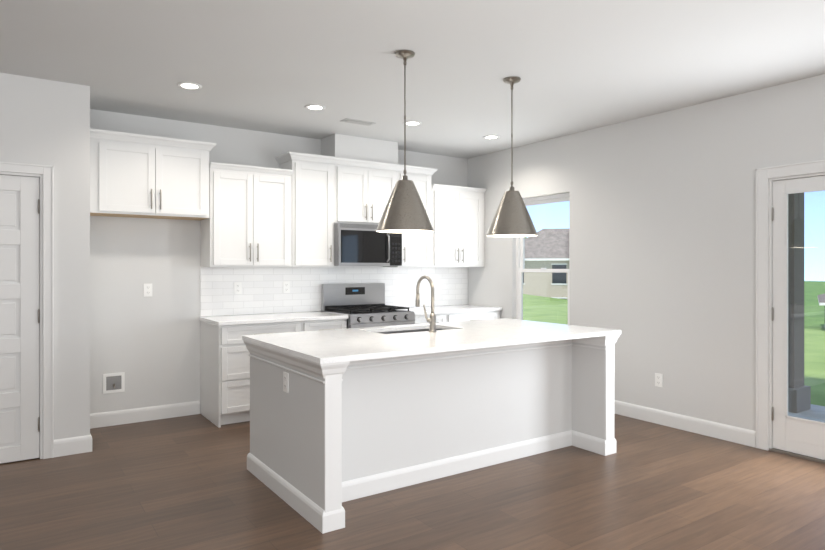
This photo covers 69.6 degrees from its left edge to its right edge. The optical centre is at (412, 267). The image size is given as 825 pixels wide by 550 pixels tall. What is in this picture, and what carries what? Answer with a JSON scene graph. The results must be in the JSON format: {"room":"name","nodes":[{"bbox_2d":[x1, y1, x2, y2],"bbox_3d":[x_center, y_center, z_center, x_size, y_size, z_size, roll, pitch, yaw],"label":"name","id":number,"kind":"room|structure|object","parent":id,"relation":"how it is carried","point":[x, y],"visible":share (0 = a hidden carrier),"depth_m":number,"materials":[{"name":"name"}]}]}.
{"room":"kitchen","nodes":[
{"label":"kitchen","id":0,"kind":"room"},
{"bbox_2d":[0,73,89,439],"bbox_3d":[-4.425,0.010,3.534,4.355,2.740,0.725,0,0,-34],"label":"wall","id":1,"kind":"structure","parent":0,"point":[44,122],"depth_m":4.37,"materials":[{"name":"white paint"}]},
{"bbox_2d":[0,175,39,463],"bbox_3d":[-2.985,0.361,4.062,0.740,2.021,0.110,0,0,-34],"label":"pantry door","id":2,"kind":"structure","parent":1,"relation":"in","point":[19,317],"depth_m":4.22,"materials":[{"name":"white paint"}]},
{"bbox_2d":[0,162,53,458],"bbox_3d":[-3.017,0.322,4.109,0.912,2.116,0.142,0,0,-34],"label":"door frame","id":3,"kind":"structure","parent":1,"relation":"attached to","point":[46,308],"depth_m":4.29,"materials":[{"name":"white paint"}]},
{"bbox_2d":[78,424,93,451],"bbox_3d":[-2.601,1.318,4.737,0.017,0.124,0.699,0,0,-34],"label":"baseboard","id":4,"kind":"structure","parent":1,"relation":"attached to","point":[83,444],"depth_m":4.43,"materials":[{"name":"white paint"}]},
{"bbox_2d":[90,109,467,413],"bbox_3d":[-2.854,0.010,5.108,8.720,2.740,0.120,0,0,-34],"label":"wall","id":5,"kind":"structure","parent":0,"point":[149,346],"depth_m":5.39,"materials":[{"name":"white paint"}]},
{"bbox_2d":[103,372,124,393],"bbox_3d":[-2.601,1.010,5.179,0.170,0.170,0.044,0,0,-34],"label":"box","id":6,"kind":"object","parent":5,"relation":"attached to","point":[113,382],"visible":1,"depth_m":5.20,"materials":[{"name":"white plastic"}]},
{"bbox_2d":[90,401,199,427],"bbox_3d":[-2.414,1.318,5.324,0.983,0.124,0.016,0,0,-34],"label":"baseboard","id":7,"kind":"structure","parent":5,"relation":"attached to","point":[103,419],"depth_m":5.32,"materials":[{"name":"white paint"}]},
{"bbox_2d":[144,284,151,296],"bbox_3d":[-2.382,0.203,5.350,0.072,0.116,0.008,0,0,-34],"label":"outlet","id":8,"kind":"object","parent":5,"relation":"attached to","point":[147,289],"visible":1,"depth_m":5.35,"materials":[{"name":"white plastic"}]},
{"bbox_2d":[90,128,216,219],"bbox_3d":[-2.287,-0.780,5.188,1.032,0.672,0.378,0,0,-34],"label":"upper cabinet","id":9,"kind":"object","parent":5,"relation":"attached to","point":[145,176],"visible":0.92,"depth_m":5.04,"materials":[{"name":"white paint"}]},
{"bbox_2d":[201,162,292,266],"bbox_3d":[-1.573,-0.475,5.671,0.781,0.940,0.378,0,0,-34],"label":"upper cabinet","id":10,"kind":"object","parent":5,"relation":"attached to","point":[247,222],"visible":1,"depth_m":5.52,"materials":[{"name":"white paint"}]},
{"bbox_2d":[279,152,338,266],"bbox_3d":[-1.067,-0.560,6.035,0.456,1.111,0.342,0,0,-34],"label":"upper cabinet","id":11,"kind":"object","parent":5,"relation":"attached to","point":[328,192],"depth_m":5.90,"materials":[{"name":"white paint"}]},
{"bbox_2d":[200,266,467,316],"bbox_3d":[-0.656,0.062,6.518,3.251,1.035,0.008,0,0,-34],"label":"tile backsplash","id":12,"kind":"structure","parent":5,"relation":"attached to","point":[262,290],"depth_m":6.20,"materials":[{"name":"white tile"}]},
{"bbox_2d":[234,282,241,293],"bbox_3d":[-1.704,0.202,5.798,0.072,0.116,0.008,0,0,-34],"label":"outlet","id":13,"kind":"object","parent":12,"relation":"attached to","point":[237,287],"visible":1,"depth_m":5.80,"materials":[{"name":"white plastic"}]},
{"bbox_2d":[283,281,289,292],"bbox_3d":[-1.290,0.201,6.079,0.072,0.116,0.008,0,0,-34],"label":"outlet","id":14,"kind":"object","parent":12,"relation":"attached to","point":[286,286],"visible":1,"depth_m":6.08,"materials":[{"name":"white plastic"}]},
{"bbox_2d":[339,157,398,223],"bbox_3d":[-0.562,-0.785,6.377,0.764,0.661,0.342,0,0,-34],"label":"upper cabinet","id":15,"kind":"object","parent":5,"relation":"attached to","point":[365,189],"depth_m":6.21,"materials":[{"name":"white paint"}]},
{"bbox_2d":[334,223,401,265],"bbox_3d":[-0.526,-0.234,6.325,0.758,0.435,0.452,0,0,-34],"label":"microwave","id":16,"kind":"object","parent":15,"relation":"attached to","point":[355,244],"visible":0.92,"depth_m":6.13,"materials":[{"name":"silver metal"}]},
{"bbox_2d":[383,164,434,266],"bbox_3d":[-0.057,-0.560,6.719,0.456,1.111,0.342,0,0,-34],"label":"upper cabinet","id":17,"kind":"object","parent":5,"relation":"attached to","point":[416,247],"depth_m":6.62,"materials":[{"name":"white paint"}]},
{"bbox_2d":[432,184,486,266],"bbox_3d":[0.470,-0.475,7.054,0.784,0.940,0.378,0,0,-34],"label":"upper cabinet","id":18,"kind":"object","parent":5,"relation":"attached to","point":[458,226],"visible":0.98,"depth_m":6.91,"materials":[{"name":"white paint"}]},
{"bbox_2d":[321,134,397,163],"bbox_3d":[-0.566,-1.239,6.383,0.760,0.242,0.335,0,0,-34],"label":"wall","id":19,"kind":"structure","parent":0,"point":[351,147],"depth_m":6.21,"materials":[{"name":"white paint"}]},
{"bbox_2d":[0,414,824,549],"bbox_3d":[-0.067,1.430,0.884,8.600,0.100,10.000,0,0,-34],"label":"floor","id":20,"kind":"structure","parent":0,"point":[190,482],"depth_m":3.50,"materials":[{"name":"wood"}]},
{"bbox_2d":[200,323,310,427],"bbox_3d":[-1.482,0.941,5.589,0.843,0.880,0.616,0,0,-34],"label":"base cabinet","id":21,"kind":"object","parent":20,"relation":"on","point":[224,376],"depth_m":5.22,"materials":[{"name":"white paint"}]},
{"bbox_2d":[199,311,346,326],"bbox_3d":[-1.318,0.480,5.689,1.251,0.032,0.634,0,0,-34],"label":"countertop","id":22,"kind":"structure","parent":21,"relation":"on","point":[297,317],"depth_m":5.52,"materials":[{"name":"white stone"}]},
{"bbox_2d":[311,319,346,330],"bbox_3d":[-1.001,0.941,5.914,0.474,0.880,0.616,0,0,-34],"label":"base cabinet","id":23,"kind":"object","parent":20,"relation":"on","point":[316,324],"depth_m":5.68,"materials":[{"name":"white paint"}]},
{"bbox_2d":[322,283,414,328],"bbox_3d":[-0.455,0.777,6.218,0.756,1.205,0.704,0,0,-34],"label":"gas range","id":24,"kind":"object","parent":20,"relation":"on","point":[361,305],"visible":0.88,"depth_m":6.27,"materials":[{"name":"silver metal"}]},
{"bbox_2d":[242,331,620,533],"bbox_3d":[0.186,0.939,4.251,2.433,0.883,1.250,0,0,-34],"label":"kitchen island","id":25,"kind":"object","parent":20,"relation":"on","point":[354,413],"depth_m":3.84,"materials":[{"name":"white paint"}]},
{"bbox_2d":[283,372,288,392],"bbox_3d":[-0.751,0.680,3.519,0.008,0.116,0.072,0,0,-34],"label":"outlet","id":26,"kind":"object","parent":25,"relation":"attached to","point":[285,382],"visible":1,"depth_m":3.50,"materials":[{"name":"white plastic"}]},
{"bbox_2d":[242,319,617,362],"bbox_3d":[0.192,0.481,4.242,2.445,0.032,1.240,0,0,-34],"label":"island countertop","id":27,"kind":"structure","parent":25,"relation":"on","point":[350,343],"depth_m":3.95,"materials":[{"name":"white stone"}]},
{"bbox_2d":[382,327,449,334],"bbox_3d":[-0.002,0.612,4.497,0.736,0.254,0.416,0,0,-34],"label":"sink","id":28,"kind":"object","parent":27,"relation":"in","point":[399,328],"depth_m":4.70,"materials":[{"name":"silver metal"}]},
{"bbox_2d":[415,275,437,330],"bbox_3d":[0.072,0.260,4.346,0.117,0.408,0.238,0,0,-34],"label":"faucet","id":29,"kind":"object","parent":27,"relation":"on","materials":[{"name":"silver metal"}]},
{"bbox_2d":[398,305,501,323],"bbox_3d":[0.358,0.922,6.813,1.240,0.915,0.653,0,0,-34],"label":"base cabinet","id":30,"kind":"object","parent":20,"relation":"on","point":[452,313],"visible":0.19,"depth_m":6.63,"materials":[{"name":"white paint"}]},
{"bbox_2d":[398,305,501,314],"bbox_3d":[0.353,0.481,6.820,1.240,0.032,0.635,0,0,-34],"label":"countertop","id":31,"kind":"structure","parent":30,"relation":"on","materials":[{"name":"stone"}]},
{"bbox_2d":[0,0,824,158],"bbox_3d":[-0.067,-1.410,0.884,8.840,0.100,10.240,0,0,-34],"label":"ceiling","id":32,"kind":"structure","parent":0,"point":[278,66],"depth_m":3.88,"materials":[{"name":"white paint"}]},
{"bbox_2d":[177,82,201,89],"bbox_3d":[-1.665,-1.356,4.440,0.176,0.006,0.176,0,0,-34],"label":"recessed light","id":33,"kind":"object","parent":32,"relation":"in","point":[190,85],"visible":1,"depth_m":4.42,"materials":[{"name":"white paint"}]},
{"bbox_2d":[305,104,325,109],"bbox_3d":[-0.824,-1.356,5.034,0.176,0.006,0.176,0,0,-34],"label":"recessed light","id":34,"kind":"object","parent":32,"relation":"in","point":[315,107],"visible":0.94,"depth_m":5.02,"materials":[{"name":"white paint"}]},
{"bbox_2d":[340,118,375,125],"bbox_3d":[-0.508,-1.355,5.549,0.310,0.010,0.130,0,0,-34],"label":"ceiling vent","id":35,"kind":"object","parent":32,"relation":"in","point":[354,121],"visible":1,"depth_m":5.53,"materials":[{"name":"white metal"}]},
{"bbox_2d":[376,50,433,232],"bbox_3d":[-0.048,-0.794,3.772,0.370,1.130,0.370,0,0,-34],"label":"pendant light","id":36,"kind":"object","parent":32,"relation":"hanging from","point":[404,211],"visible":1,"depth_m":3.68,"materials":[{"name":"silver metal"}]},
{"bbox_2d":[403,121,421,125],"bbox_3d":[0.000,-1.356,5.591,0.176,0.006,0.176,0,0,-34],"label":"recessed light","id":37,"kind":"object","parent":32,"relation":"in","point":[412,123],"visible":0.96,"depth_m":5.59,"materials":[{"name":"white paint"}]},
{"bbox_2d":[483,135,499,138],"bbox_3d":[0.820,-1.356,6.183,0.176,0.006,0.176,0,0,-34],"label":"recessed light","id":38,"kind":"object","parent":32,"relation":"in","point":[491,137],"visible":0.96,"depth_m":6.17,"materials":[{"name":"white paint"}]},
{"bbox_2d":[486,76,537,236],"bbox_3d":[0.718,-0.794,4.290,0.370,1.130,0.370,0,0,-34],"label":"pendant light","id":39,"kind":"object","parent":32,"relation":"hanging from","point":[512,218],"visible":1,"depth_m":4.20,"materials":[{"name":"silver metal"}]},
{"bbox_2d":[468,74,824,430],"bbox_3d":[3.543,0.010,3.329,0.120,2.740,10.000,0,0,-34],"label":"wall","id":40,"kind":"structure","parent":0,"point":[663,242],"depth_m":5.14,"materials":[{"name":"white paint"}]},
{"bbox_2d":[512,191,569,324],"bbox_3d":[1.413,0.035,6.452,0.135,1.630,0.840,0,0,-34],"label":"window","id":41,"kind":"structure","parent":40,"relation":"in","point":[518,257],"depth_m":6.61,"materials":[{"name":"white plastic"}]},
{"bbox_2d":[655,373,662,386],"bbox_3d":[2.172,0.993,5.239,0.008,0.116,0.072,0,0,-34],"label":"outlet","id":42,"kind":"object","parent":40,"relation":"attached to","point":[658,380],"visible":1,"depth_m":5.24,"materials":[{"name":"white plastic"}]},
{"bbox_2d":[614,400,755,447],"bbox_3d":[1.843,1.318,5.720,0.014,0.124,2.815,0,0,-34],"label":"baseboard","id":43,"kind":"structure","parent":40,"relation":"attached to","point":[730,433],"depth_m":5.00,"materials":[{"name":"white paint"}]},
{"bbox_2d":[756,160,824,463],"bbox_3d":[2.995,0.312,4.144,0.172,2.135,1.075,0,0,-34],"label":"door frame","id":44,"kind":"structure","parent":40,"relation":"attached to","point":[764,306],"depth_m":4.48,"materials":[{"name":"white paint"}]},
{"bbox_2d":[772,175,824,459],"bbox_3d":[2.943,0.354,4.110,0.106,2.007,0.865,0,0,-34],"label":"patio door","id":45,"kind":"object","parent":40,"relation":"attached to","point":[801,436],"visible":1,"depth_m":4.39,"materials":[{"name":"white paint"}]},
{"label":"outside","id":46,"kind":"structure","parent":0,"visible":0},
{"bbox_2d":[523,281,824,405],"bbox_3d":[52.584,3.055,127.105,219.875,3.070,300.000,0,0,-34],"label":"ground","id":47,"kind":"structure","parent":46,"point":[560,307],"depth_m":18.81,"materials":[{"name":"green plant"}]},
{"bbox_2d":[523,228,568,299],"bbox_3d":[12.634,0.655,51.510,10.900,8.050,8.900,0,0,13],"label":"house","id":48,"kind":"structure","parent":47,"relation":"on","point":[551,264],"depth_m":48.01,"materials":[{"name":"brick"}]},
{"bbox_2d":[769,405,824,463],"bbox_3d":[4.218,1.464,4.209,1.975,0.109,4.700,0,0,-34],"label":"ground","id":49,"kind":"structure","parent":47,"relation":"on","point":[813,409],"depth_m":5.70,"materials":[{"name":"concrete"}]},
{"bbox_2d":[788,193,810,412],"bbox_3d":[3.752,0.085,5.946,0.300,2.649,0.300,0,0,-34],"label":"porch column","id":50,"kind":"structure","parent":49,"relation":"on","point":[792,314],"depth_m":5.83,"materials":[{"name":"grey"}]},
{"bbox_2d":[818,293,824,322],"bbox_3d":[35.564,2.330,37.085,16.900,4.700,11.900,0,0,34],"label":"house","id":51,"kind":"structure","parent":47,"relation":"on","point":[822,298],"depth_m":41.01,"materials":[{"name":"white"}]}
]}

